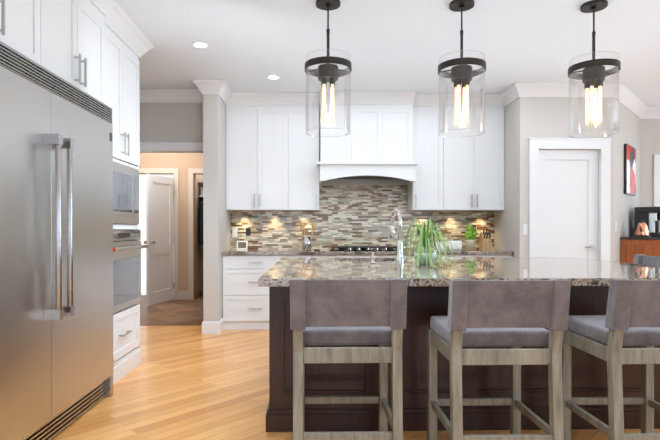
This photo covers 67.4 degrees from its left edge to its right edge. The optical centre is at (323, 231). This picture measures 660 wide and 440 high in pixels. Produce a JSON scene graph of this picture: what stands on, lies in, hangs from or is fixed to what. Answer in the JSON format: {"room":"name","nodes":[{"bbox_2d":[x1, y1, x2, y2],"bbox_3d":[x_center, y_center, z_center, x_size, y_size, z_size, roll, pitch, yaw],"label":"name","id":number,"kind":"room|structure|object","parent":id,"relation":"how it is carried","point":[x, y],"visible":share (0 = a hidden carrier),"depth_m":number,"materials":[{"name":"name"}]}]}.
{"room":"kitchen","nodes":[
{"label":"kitchen","id":0,"kind":"room"},
{"bbox_2d":[139,174,173,294],"bbox_3d":[-2.967,-0.285,8.953,1.400,2.840,0.030,0,0,-1],"label":"wall","id":1,"kind":"structure","parent":0,"point":[142,202],"depth_m":8.93,"materials":[{"name":"white paint"}]},
{"bbox_2d":[139,295,202,325],"bbox_3d":[-2.888,1.165,7.847,3.310,0.050,3.600,0,0,-1],"label":"floor","id":2,"kind":"structure","parent":0,"point":[173,312],"depth_m":6.95,"materials":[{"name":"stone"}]},
{"bbox_2d":[198,181,202,296],"bbox_3d":[-1.829,0.125,8.835,0.710,2.019,0.540,0,0,-1],"label":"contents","id":3,"kind":"object","parent":2,"relation":"on","point":[201,216],"visible":0.1,"depth_m":8.57,"materials":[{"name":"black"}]},
{"bbox_2d":[139,153,202,298],"bbox_3d":[-2.900,-0.282,8.399,3.310,2.840,0.120,0,0,-1],"label":"wall","id":4,"kind":"structure","parent":0,"point":[183,162],"depth_m":8.35,"materials":[{"name":"beige paint"}]},
{"bbox_2d":[143,174,173,305],"bbox_3d":[-2.631,0.120,7.931,0.288,2.020,0.758,0,0,-1],"label":"hall door","id":5,"kind":"structure","parent":4,"relation":"in","point":[159,241],"depth_m":7.88,"materials":[{"name":"white wood"}]},
{"bbox_2d":[139,168,202,299],"bbox_3d":[-2.928,0.033,8.330,3.010,2.210,0.020,0,0,-1],"label":"door frame","id":6,"kind":"structure","parent":4,"relation":"attached to","point":[183,295],"depth_m":8.33,"materials":[{"name":"beige wood"}]},
{"bbox_2d":[140,103,202,141],"bbox_3d":[-1.818,-1.336,6.032,0.910,0.710,0.150,0,0,-1],"label":"wall","id":7,"kind":"structure","parent":0,"point":[171,122],"depth_m":5.96,"materials":[{"name":"grey paint"}]},
{"bbox_2d":[140,142,202,152],"bbox_3d":[-1.818,-1.026,6.018,0.910,0.100,0.180,0,0,-1],"label":"trim","id":8,"kind":"structure","parent":7,"relation":"attached to","point":[171,147],"depth_m":5.94,"materials":[{"name":"white"}]},
{"bbox_2d":[140,89,202,102],"bbox_3d":[-1.815,-1.623,5.896,0.910,0.135,0.120,0,0,-1],"label":"crown molding","id":9,"kind":"structure","parent":7,"relation":"attached to","point":[146,95],"depth_m":5.90,"materials":[{"name":"white wood"}]},
{"bbox_2d":[195,175,202,297],"bbox_3d":[-1.828,-0.284,8.812,0.790,2.840,0.660,0,0,-1],"label":"wall","id":10,"kind":"structure","parent":0,"point":[199,264],"depth_m":8.70,"materials":[{"name":"beige paint"}]},
{"bbox_2d":[203,94,230,320],"bbox_3d":[-1.278,-0.271,6.009,0.170,2.840,0.830,0,0,-1],"label":"wall","id":11,"kind":"structure","parent":0,"point":[216,228],"depth_m":5.60,"materials":[{"name":"grey paint"}]},
{"bbox_2d":[191,80,210,100],"bbox_3d":[-1.395,-1.621,5.665,0.120,0.135,0.360,0,0,-1],"label":"crown molding","id":12,"kind":"structure","parent":11,"relation":"attached to","point":[203,88],"depth_m":5.55,"materials":[{"name":"white wood"}]},
{"bbox_2d":[202,318,223,333],"bbox_3d":[3.055,1.078,6.241,8.876,0.140,1.126,0,0,-1],"label":"baseboard","id":13,"kind":"structure","parent":11,"relation":"attached to","point":[212,327],"depth_m":5.59,"materials":[{"name":"white"}]},
{"bbox_2d":[213,80,232,104],"bbox_3d":[-1.155,-1.622,5.895,0.130,0.135,0.810,0,0,-1],"label":"crown molding","id":14,"kind":"structure","parent":11,"relation":"attached to","point":[220,87],"depth_m":5.60,"materials":[{"name":"white wood"}]},
{"bbox_2d":[51,326,659,439],"bbox_3d":[2.633,1.194,2.115,9.900,0.050,10.300,0,0,-1],"label":"floor","id":15,"kind":"structure","parent":0,"point":[186,383],"depth_m":3.48,"materials":[{"name":"brown wood"}]},
{"bbox_2d":[0,41,112,439],"bbox_3d":[-1.791,0.146,2.684,0.800,2.040,1.670,0,0,-1],"label":"fridge","id":16,"kind":"object","parent":15,"relation":"on","point":[56,254],"visible":1,"depth_m":2.66,"materials":[{"name":"silver metal"}]},
{"bbox_2d":[104,2,153,384],"bbox_3d":[-1.867,-0.260,3.996,0.705,2.838,0.940,0,0,-1],"label":"tall cabinet","id":17,"kind":"object","parent":15,"relation":"on","point":[128,43],"visible":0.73,"depth_m":3.98,"materials":[{"name":"white wood"}]},
{"bbox_2d":[113,161,138,223],"bbox_3d":[-1.802,-0.303,3.944,0.512,0.474,0.755,0,0,-1],"label":"built-in microwave","id":18,"kind":"object","parent":17,"relation":"in","point":[125,194],"visible":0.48,"depth_m":3.98,"materials":[{"name":"silver metal"}]},
{"bbox_2d":[113,229,148,312],"bbox_3d":[-1.823,0.294,3.947,0.631,0.628,0.755,0,0,-1],"label":"wall oven","id":19,"kind":"object","parent":17,"relation":"in","point":[127,246],"visible":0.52,"depth_m":3.99,"materials":[{"name":"silver metal"}]},
{"bbox_2d":[222,255,289,329],"bbox_3d":[-0.800,0.709,6.127,0.783,0.880,0.616,0,0,-1],"label":"base cabinet","id":20,"kind":"object","parent":15,"relation":"on","point":[245,301],"depth_m":5.82,"materials":[{"name":"white"}]},
{"bbox_2d":[290,255,329,256],"bbox_3d":[-0.178,0.709,6.140,0.462,0.880,0.616,0,0,-1],"label":"base cabinet","id":21,"kind":"object","parent":15,"relation":"on","point":[290,255],"depth_m":5.84,"materials":[{"name":"white"}]},
{"bbox_2d":[330,255,365,256],"bbox_3d":[0.241,0.709,6.149,0.493,0.880,0.616,0,0,-1],"label":"base cabinet","id":22,"kind":"object","parent":15,"relation":"on","point":[330,255],"depth_m":5.84,"materials":[{"name":"white"}]},
{"bbox_2d":[290,277,406,439],"bbox_3d":[0.108,0.686,2.474,0.524,0.962,0.538,0,0,-1],"label":"stool","id":23,"kind":"object","parent":15,"relation":"on","point":[348,312],"visible":1,"depth_m":2.25,"materials":[{"name":"grey wood"}]},
{"bbox_2d":[366,255,395,256],"bbox_3d":[0.618,0.709,6.157,0.493,0.880,0.616,0,0,-1],"label":"base cabinet","id":24,"kind":"object","parent":15,"relation":"on","point":[366,255],"depth_m":5.85,"materials":[{"name":"white"}]},
{"bbox_2d":[438,255,473,256],"bbox_3d":[1.555,0.709,6.177,0.460,0.880,0.616,0,0,-1],"label":"base cabinet","id":25,"kind":"object","parent":15,"relation":"on","point":[438,255],"depth_m":5.87,"materials":[{"name":"white wood"}]},
{"bbox_2d":[266,286,659,431],"bbox_3d":[0.847,0.721,3.754,2.400,0.879,1.700,0,0,-1],"label":"kitchen island","id":26,"kind":"object","parent":15,"relation":"on","point":[425,304],"visible":0.46,"depth_m":2.93,"materials":[{"name":"brown wood"}]},
{"bbox_2d":[258,257,659,286],"bbox_3d":[0.995,0.260,3.620,2.710,0.040,2.010,0,0,-1],"label":"countertop","id":27,"kind":"structure","parent":26,"relation":"on","point":[282,271],"depth_m":3.12,"materials":[{"name":"stone"}]},
{"bbox_2d":[370,252,375,263],"bbox_3d":[0.376,0.194,3.763,0.044,0.088,0.068,0,0,-1],"label":"soap dispenser","id":28,"kind":"object","parent":27,"relation":"on","point":[372,259],"visible":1,"depth_m":3.74,"materials":[{"name":"silver metal"}]},
{"bbox_2d":[390,208,409,261],"bbox_3d":[0.623,0.023,4.024,0.134,0.429,0.217,0,0,-1],"label":"faucet","id":29,"kind":"object","parent":27,"relation":"on","point":[392,235],"visible":0.94,"depth_m":3.94,"materials":[{"name":"silver metal"}]},
{"bbox_2d":[391,218,462,266],"bbox_3d":[0.771,0.068,3.599,0.639,0.342,0.600,0,0,-1],"label":"plant","id":30,"kind":"object","parent":27,"relation":"on","point":[429,257],"visible":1,"depth_m":3.55,"materials":[{"name":"green plant"}]},
{"bbox_2d":[474,255,511,256],"bbox_3d":[2.018,0.709,6.187,0.467,0.880,0.616,0,0,-1],"label":"base cabinet","id":31,"kind":"object","parent":15,"relation":"on","point":[474,255],"depth_m":5.88,"materials":[{"name":"white"}]},
{"bbox_2d":[222,249,513,254],"bbox_3d":[0.530,0.248,6.141,3.446,0.040,0.641,0,0,-1],"label":"countertop","id":32,"kind":"structure","parent":31,"relation":"on","point":[328,252],"depth_m":5.83,"materials":[{"name":"stone"}]},
{"bbox_2d":[237,241,247,249],"bbox_3d":[-1.040,0.171,6.360,0.140,0.113,0.036,0,0,-1],"label":"display","id":33,"kind":"object","parent":32,"relation":"on","point":[242,245],"visible":0.96,"depth_m":6.35,"materials":[{"name":"white plastic"}]},
{"bbox_2d":[299,222,315,249],"bbox_3d":[-0.190,0.047,6.179,0.214,0.360,0.116,0,0,-1],"label":"utensil crock","id":34,"kind":"object","parent":32,"relation":"on","point":[306,242],"visible":1,"depth_m":6.15,"materials":[{"name":"silver metal"}]},
{"bbox_2d":[329,246,405,250],"bbox_3d":[0.530,0.203,6.145,0.910,0.047,0.460,0,0,-1],"label":"cooktop","id":35,"kind":"object","parent":32,"relation":"in","point":[366,248],"visible":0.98,"depth_m":5.96,"materials":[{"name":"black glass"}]},
{"bbox_2d":[434,238,448,249],"bbox_3d":[1.492,0.154,6.296,0.150,0.145,0.120,0,0,-1],"label":"canister","id":36,"kind":"object","parent":32,"relation":"on","point":[442,248],"depth_m":6.24,"materials":[{"name":"white ceramic"}]},
{"bbox_2d":[449,238,461,249],"bbox_3d":[1.672,0.148,6.310,0.170,0.155,0.120,0,0,-1],"label":"canister","id":37,"kind":"object","parent":32,"relation":"on","point":[458,245],"depth_m":6.25,"materials":[{"name":"white ceramic"}]},
{"bbox_2d":[464,225,477,249],"bbox_3d":[1.873,0.068,6.258,0.173,0.316,0.158,0,0,-1],"label":"basil plant","id":38,"kind":"object","parent":32,"relation":"on","point":[471,233],"visible":1,"depth_m":6.22,"materials":[{"name":"green plant"}]},
{"bbox_2d":[479,229,490,249],"bbox_3d":[2.072,0.091,6.310,0.110,0.269,0.177,0,0,-1],"label":"knife block","id":39,"kind":"object","parent":32,"relation":"on","point":[485,240],"visible":0.98,"depth_m":6.27,"materials":[{"name":"brown wood"}]},
{"bbox_2d":[427,278,570,439],"bbox_3d":[0.825,0.686,2.444,0.524,0.962,0.538,0,0,-1],"label":"stool","id":40,"kind":"object","parent":15,"relation":"on","point":[515,315],"visible":1,"depth_m":2.23,"materials":[{"name":"grey wood"}]},
{"bbox_2d":[562,278,659,439],"bbox_3d":[1.555,0.686,2.460,0.524,0.962,0.538,0,0,-1],"label":"stool","id":41,"kind":"object","parent":15,"relation":"on","point":[631,317],"visible":0.92,"depth_m":2.27,"materials":[{"name":"grey wood"}]},
{"bbox_2d":[620,236,659,263],"bbox_3d":[4.153,0.603,6.217,0.499,1.091,1.150,0,0,43],"label":"sideboard","id":42,"kind":"object","parent":15,"relation":"on","point":[631,246],"visible":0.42,"depth_m":5.85,"materials":[{"name":"brown wood"}]},
{"bbox_2d":[633,220,650,236],"bbox_3d":[3.841,-0.045,5.957,0.226,0.206,0.226,0,0,-1],"label":"copper kettle","id":43,"kind":"object","parent":42,"relation":"on","point":[642,230],"visible":1,"depth_m":5.91,"materials":[{"name":"brown metal"}]},
{"bbox_2d":[634,207,659,236],"bbox_3d":[4.168,-0.129,6.267,0.340,0.370,0.320,0,0,43],"label":"coffee machine","id":44,"kind":"object","parent":42,"relation":"on","point":[646,214],"visible":0.77,"depth_m":6.22,"materials":[{"name":"black plastic"}]},
{"bbox_2d":[633,254,659,265],"bbox_3d":[2.539,0.678,4.101,0.538,0.962,0.524,0,0,-1],"label":"stool","id":45,"kind":"object","parent":15,"relation":"on","point":[641,259],"visible":0.19,"depth_m":4.24,"materials":[{"name":"grey fabric"}]},
{"bbox_2d":[319,112,404,184],"bbox_3d":[0.436,-0.273,6.536,3.620,2.840,0.150,0,0,-1],"label":"wall","id":46,"kind":"structure","parent":0,"point":[365,182],"depth_m":6.46,"materials":[{"name":"grey paint"}]},
{"bbox_2d":[232,228,236,236],"bbox_3d":[-1.144,0.007,6.414,0.065,0.120,0.009,0,0,-1],"label":"switch plate","id":47,"kind":"object","parent":46,"relation":"attached to","point":[234,232],"depth_m":6.41,"materials":[{"name":"white plastic"}]},
{"bbox_2d":[246,228,250,235],"bbox_3d":[-0.971,-0.003,6.418,0.060,0.100,0.009,0,0,-1],"label":"switch plate","id":48,"kind":"object","parent":46,"relation":"attached to","point":[248,230],"depth_m":6.41,"materials":[{"name":"black plastic"}]},
{"bbox_2d":[226,92,318,210],"bbox_3d":[-0.622,-0.981,6.212,1.144,1.418,0.438,0,0,-1],"label":"upper cabinet","id":49,"kind":"object","parent":46,"relation":"attached to","point":[272,152],"visible":0.85,"depth_m":6.09,"materials":[{"name":"white wood"}]},
{"bbox_2d":[231,185,493,248],"bbox_3d":[0.523,-0.193,6.458,3.446,0.836,0.008,0,0,-1],"label":"tile backsplash","id":50,"kind":"structure","parent":46,"relation":"attached to","point":[352,215],"depth_m":6.45,"materials":[{"name":"tile"}]},
{"bbox_2d":[317,91,418,184],"bbox_3d":[0.529,-1.150,6.167,1.210,1.078,0.576,0,0,-1],"label":"range hood","id":51,"kind":"object","parent":46,"relation":"attached to","point":[376,142],"visible":0.83,"depth_m":6.03,"materials":[{"name":"white wood"}]},
{"bbox_2d":[407,93,503,210],"bbox_3d":[1.677,-0.981,6.261,1.144,1.418,0.438,0,0,-1],"label":"upper cabinet","id":52,"kind":"object","parent":46,"relation":"attached to","point":[464,173],"visible":0.77,"depth_m":6.14,"materials":[{"name":"white wood"}]},
{"bbox_2d":[510,83,659,117],"bbox_3d":[3.293,-1.624,6.141,2.274,0.135,1.050,0,0,-1],"label":"crown molding","id":53,"kind":"structure","parent":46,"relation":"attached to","point":[631,101],"depth_m":5.68,"materials":[{"name":"white wood"}]},
{"bbox_2d":[117,0,659,106],"bbox_3d":[1.556,-1.707,3.327,12.000,0.060,12.800,0,0,-1],"label":"ceiling","id":54,"kind":"structure","parent":0,"point":[396,45],"depth_m":4.37,"materials":[{"name":"white paint"}]},
{"bbox_2d":[192,41,208,47],"bbox_3d":[-1.099,-1.678,4.440,0.149,0.008,0.149,0,0,-7],"label":"recessed light","id":55,"kind":"object","parent":54,"relation":"in","point":[198,44],"depth_m":4.42,"materials":[{"name":"white"}]},
{"bbox_2d":[267,75,279,78],"bbox_3d":[-0.539,-1.683,5.383,0.149,0.008,0.149,0,0,-7],"label":"recessed light","id":56,"kind":"object","parent":54,"relation":"in","point":[269,76],"depth_m":5.38,"materials":[{"name":"white"}]},
{"bbox_2d":[305,0,351,136],"bbox_3d":[0.036,-1.201,3.617,0.344,0.954,0.344,0,0,-1],"label":"pendant light","id":57,"kind":"object","parent":54,"relation":"hanging from","point":[328,72],"visible":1,"depth_m":3.57,"materials":[{"name":"clear glass"}]},
{"bbox_2d":[438,0,485,137],"bbox_3d":[1.018,-1.201,3.638,0.344,0.954,0.344,0,0,-1],"label":"pendant light","id":58,"kind":"object","parent":54,"relation":"hanging from","point":[460,73],"visible":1,"depth_m":3.60,"materials":[{"name":"clear glass"}]},
{"bbox_2d":[568,0,620,137],"bbox_3d":[2.000,-1.201,3.659,0.344,0.954,0.344,0,0,-1],"label":"pendant light","id":59,"kind":"object","parent":54,"relation":"hanging from","point":[594,74],"visible":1,"depth_m":3.62,"materials":[{"name":"clear glass"}]},
{"bbox_2d":[494,97,613,260],"bbox_3d":[2.800,-0.271,6.187,1.090,2.840,0.950,0,0,-1],"label":"wall","id":60,"kind":"structure","parent":0,"point":[525,118],"depth_m":5.71,"materials":[{"name":"grey paint"}]},
{"bbox_2d":[500,87,517,106],"bbox_3d":[2.207,-1.623,6.043,0.100,0.135,0.660,0,0,-1],"label":"crown molding","id":61,"kind":"structure","parent":60,"relation":"attached to","point":[505,95],"depth_m":5.95,"materials":[{"name":"white wood"}]},
{"bbox_2d":[523,224,526,234],"bbox_3d":[2.327,-0.029,5.698,0.045,0.120,0.007,0,0,-1],"label":"switch plate","id":62,"kind":"object","parent":60,"relation":"attached to","point":[524,225],"depth_m":5.69,"materials":[{"name":"white plastic"}]},
{"bbox_2d":[539,150,597,259],"bbox_3d":[2.839,0.095,5.742,0.718,2.096,0.096,0,0,-1],"label":"door","id":63,"kind":"structure","parent":60,"relation":"in","point":[568,203],"depth_m":5.75,"materials":[{"name":"white wood"}]},
{"bbox_2d":[528,138,611,260],"bbox_3d":[2.839,0.036,5.753,0.960,2.230,0.142,0,0,-1],"label":"door frame","id":64,"kind":"structure","parent":60,"relation":"attached to","point":[602,146],"depth_m":5.69,"materials":[{"name":"white wood"}]},
{"bbox_2d":[613,98,639,261],"bbox_3d":[3.819,-0.272,6.316,0.120,2.840,1.500,0,0,43],"label":"wall","id":65,"kind":"structure","parent":0,"point":[624,205],"depth_m":6.06,"materials":[{"name":"grey paint"}]},
{"bbox_2d":[624,144,635,195],"bbox_3d":[3.893,-0.779,6.279,0.028,0.615,0.530,0,0,43],"label":"framed painting","id":66,"kind":"object","parent":65,"relation":"attached to","point":[629,170],"visible":0.96,"depth_m":6.20,"materials":[{"name":"black plastic"}]},
{"bbox_2d":[640,119,659,206],"bbox_3d":[5.924,-0.275,6.920,3.110,2.840,0.120,0,0,-1],"label":"wall","id":67,"kind":"structure","parent":0,"point":[649,138],"depth_m":6.83,"materials":[{"name":"grey paint"}]},
{"bbox_2d":[640,115,659,118],"bbox_3d":[5.927,-1.627,6.803,3.110,0.135,0.100,0,0,-1],"label":"crown molding","id":68,"kind":"structure","parent":67,"relation":"attached to","point":[657,116],"depth_m":6.81,"materials":[{"name":"white"}]},
{"bbox_2d":[653,155,659,231],"bbox_3d":[5.766,-0.030,6.843,2.430,2.070,0.030,0,0,-1],"label":"window","id":69,"kind":"structure","parent":67,"relation":"in","point":[656,180],"depth_m":6.80,"materials":[{"name":"white"}]},
{"bbox_3d":[-2.238,-0.248,1.402,0.130,2.840,9.100,0,0,-1],"label":"wall","id":70,"kind":"structure","parent":0,"visible":0},
{"bbox_2d":[0,0,117,103],"bbox_3d":[-1.811,-1.276,2.678,0.760,0.792,1.674,0,0,-1],"label":"upper cabinet","id":71,"kind":"object","parent":70,"relation":"attached to","point":[64,39],"visible":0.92,"depth_m":2.95,"materials":[{"name":"white wood"}]}
]}

